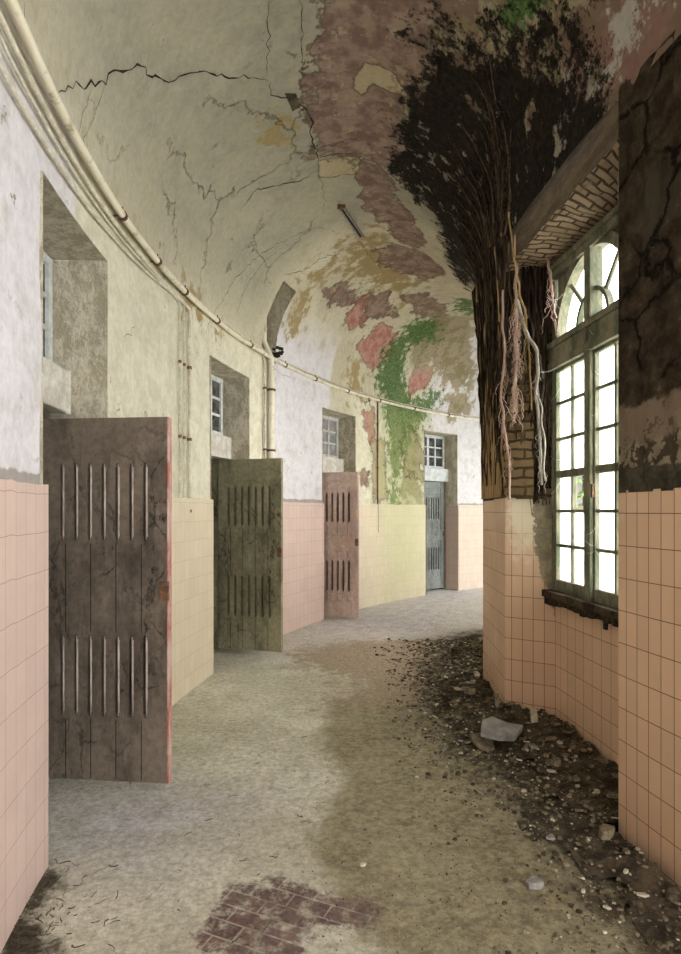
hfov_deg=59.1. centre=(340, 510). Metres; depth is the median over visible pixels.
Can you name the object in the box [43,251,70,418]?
window
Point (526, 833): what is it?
rubble stone
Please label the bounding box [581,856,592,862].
rubble stone
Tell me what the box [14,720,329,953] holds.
litter
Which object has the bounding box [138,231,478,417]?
cable
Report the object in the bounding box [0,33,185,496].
cable
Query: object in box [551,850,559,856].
rubble stone
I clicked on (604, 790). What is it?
rubble stone
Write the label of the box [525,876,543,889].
plaster slab
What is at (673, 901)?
rubble stone
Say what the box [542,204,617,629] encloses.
window
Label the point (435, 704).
crumbs
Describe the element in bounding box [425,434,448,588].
window
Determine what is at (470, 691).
rubble stone
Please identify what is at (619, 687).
wall
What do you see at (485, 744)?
plaster slab
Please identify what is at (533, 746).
rubble stone
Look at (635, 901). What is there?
rubble stone
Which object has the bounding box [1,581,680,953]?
floor
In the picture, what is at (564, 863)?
rubble stone
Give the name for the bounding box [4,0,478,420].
conduit pipe
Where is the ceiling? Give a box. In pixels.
[0,0,680,429]
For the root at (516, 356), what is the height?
1.354 m
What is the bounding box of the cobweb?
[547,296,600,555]
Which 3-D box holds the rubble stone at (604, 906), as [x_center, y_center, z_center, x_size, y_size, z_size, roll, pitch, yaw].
[1.002,1.489,2.254,0.031,0.013,0.014,0,0,24]
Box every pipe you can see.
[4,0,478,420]
[262,318,275,457]
[262,347,266,458]
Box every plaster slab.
[471,732,493,751]
[480,717,522,740]
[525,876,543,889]
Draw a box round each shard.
[493,693,499,707]
[530,709,537,722]
[636,892,649,897]
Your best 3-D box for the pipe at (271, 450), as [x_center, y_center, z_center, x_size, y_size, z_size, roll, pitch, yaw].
[-0.838,-0.435,6.963,0.186,3.830,0.096,0,0,26]
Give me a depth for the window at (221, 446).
6.50 m
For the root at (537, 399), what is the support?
hanging from the root at (509, 221)
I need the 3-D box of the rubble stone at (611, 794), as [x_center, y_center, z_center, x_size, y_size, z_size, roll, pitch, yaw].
[1.374,1.424,3.005,0.073,0.029,0.053,0,0,12]
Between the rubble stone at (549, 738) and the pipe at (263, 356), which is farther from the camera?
the pipe at (263, 356)
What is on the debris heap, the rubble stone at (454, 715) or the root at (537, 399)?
the rubble stone at (454, 715)
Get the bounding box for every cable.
[0,9,191,511]
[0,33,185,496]
[0,62,181,497]
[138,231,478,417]
[376,401,378,532]
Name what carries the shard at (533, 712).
on the debris heap
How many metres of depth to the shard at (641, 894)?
2.29 m
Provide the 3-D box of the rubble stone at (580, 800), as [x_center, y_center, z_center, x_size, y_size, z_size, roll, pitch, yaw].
[1.212,1.446,2.995,0.064,0.022,0.033,0,0,14]
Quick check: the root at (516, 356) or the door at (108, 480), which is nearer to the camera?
the door at (108, 480)
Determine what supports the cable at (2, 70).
attached to the wall at (100, 293)
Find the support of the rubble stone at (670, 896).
on the debris heap
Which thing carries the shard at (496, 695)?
on the debris heap
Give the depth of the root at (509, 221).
3.94 m
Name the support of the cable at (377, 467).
attached to the wall at (100, 293)
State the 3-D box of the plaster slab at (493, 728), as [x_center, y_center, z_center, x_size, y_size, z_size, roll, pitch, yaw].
[1.022,1.398,3.825,0.255,0.084,0.285,0,0,21]
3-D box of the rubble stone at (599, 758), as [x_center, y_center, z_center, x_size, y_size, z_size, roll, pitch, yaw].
[1.482,1.406,3.386,0.045,0.030,0.076,0,0,-27]
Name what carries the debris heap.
on the floor
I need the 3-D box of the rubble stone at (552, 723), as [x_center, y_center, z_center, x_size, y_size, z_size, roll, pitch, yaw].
[1.389,1.376,3.870,0.065,0.018,0.039,0,0,29]
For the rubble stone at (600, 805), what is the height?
0.019 m
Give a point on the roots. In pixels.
(491, 247)
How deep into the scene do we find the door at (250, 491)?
6.34 m
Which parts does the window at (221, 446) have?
glass pane, door frame, frame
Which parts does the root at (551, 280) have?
stem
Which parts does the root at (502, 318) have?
stem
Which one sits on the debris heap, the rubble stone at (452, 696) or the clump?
the rubble stone at (452, 696)
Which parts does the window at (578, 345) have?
glass pane, frame, sill, glass pane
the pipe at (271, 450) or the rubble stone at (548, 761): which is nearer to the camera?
the rubble stone at (548, 761)
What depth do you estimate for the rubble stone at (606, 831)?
2.62 m
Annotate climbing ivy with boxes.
[565,440,613,583]
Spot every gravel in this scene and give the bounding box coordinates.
[299,638,680,953]
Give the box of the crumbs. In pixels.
[376,638,680,947]
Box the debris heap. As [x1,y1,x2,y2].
[390,659,680,953]
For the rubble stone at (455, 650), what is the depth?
6.23 m
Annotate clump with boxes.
[272,346,283,357]
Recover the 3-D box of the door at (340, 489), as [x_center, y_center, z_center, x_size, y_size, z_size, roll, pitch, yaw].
[-0.116,0.465,8.393,0.781,2.010,0.086,0,0,20]
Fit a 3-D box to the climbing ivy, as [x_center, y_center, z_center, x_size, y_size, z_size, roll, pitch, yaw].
[1.714,0.602,4.071,0.322,2.301,0.643,0,0,0]
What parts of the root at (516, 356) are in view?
stem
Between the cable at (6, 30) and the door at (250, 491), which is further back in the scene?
the door at (250, 491)
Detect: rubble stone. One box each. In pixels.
[448,694,459,699]
[451,647,460,654]
[453,714,462,719]
[464,687,475,694]
[523,831,531,835]
[529,743,537,748]
[534,734,545,739]
[545,736,556,740]
[545,759,552,765]
[546,835,554,840]
[551,722,560,725]
[551,757,560,766]
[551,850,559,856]
[562,860,570,867]
[570,742,575,748]
[573,776,579,780]
[576,797,590,803]
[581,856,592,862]
[597,756,608,764]
[597,802,604,808]
[598,824,614,839]
[600,786,609,794]
[603,905,611,909]
[606,792,617,797]
[626,895,642,907]
[664,881,679,894]
[664,891,679,900]
[671,900,680,904]
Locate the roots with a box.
[446,53,553,515]
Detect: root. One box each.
[492,290,513,517]
[502,235,523,430]
[508,212,533,409]
[515,299,546,492]
[541,258,559,336]
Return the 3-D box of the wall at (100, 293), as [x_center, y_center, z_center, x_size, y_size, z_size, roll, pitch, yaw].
[0.959,-0.130,5.547,5.172,3.300,16.622,0,0,13]
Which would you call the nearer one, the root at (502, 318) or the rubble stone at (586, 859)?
the rubble stone at (586, 859)
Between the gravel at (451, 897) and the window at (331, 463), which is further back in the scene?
the window at (331, 463)
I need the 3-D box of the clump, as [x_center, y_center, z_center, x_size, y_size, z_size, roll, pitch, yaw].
[-0.730,-1.860,7.017,0.139,0.122,0.094,0,0,0]
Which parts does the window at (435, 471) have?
glass pane, frame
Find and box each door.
[43,417,171,783]
[218,458,282,651]
[323,472,358,617]
[425,481,443,589]
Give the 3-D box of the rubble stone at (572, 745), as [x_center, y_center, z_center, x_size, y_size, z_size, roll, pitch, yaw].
[1.377,1.394,3.558,0.033,0.025,0.056,0,0,30]
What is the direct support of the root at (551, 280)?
hanging from the wall at (619, 687)
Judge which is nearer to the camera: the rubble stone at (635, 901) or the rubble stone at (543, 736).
the rubble stone at (635, 901)
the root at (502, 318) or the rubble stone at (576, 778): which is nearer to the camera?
the rubble stone at (576, 778)
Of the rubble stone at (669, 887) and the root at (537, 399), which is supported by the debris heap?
the rubble stone at (669, 887)
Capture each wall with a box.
[0,26,582,953]
[483,30,680,888]
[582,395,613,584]
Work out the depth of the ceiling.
4.27 m
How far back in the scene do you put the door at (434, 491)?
11.35 m
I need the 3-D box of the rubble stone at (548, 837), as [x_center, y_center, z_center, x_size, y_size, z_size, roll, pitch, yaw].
[0.955,1.484,2.727,0.042,0.012,0.027,0,0,12]
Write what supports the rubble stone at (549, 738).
on the debris heap
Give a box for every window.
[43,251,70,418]
[211,374,231,648]
[323,415,343,471]
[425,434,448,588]
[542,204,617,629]
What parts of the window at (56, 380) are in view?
glass pane, door frame, frame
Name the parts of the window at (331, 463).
glass pane, frame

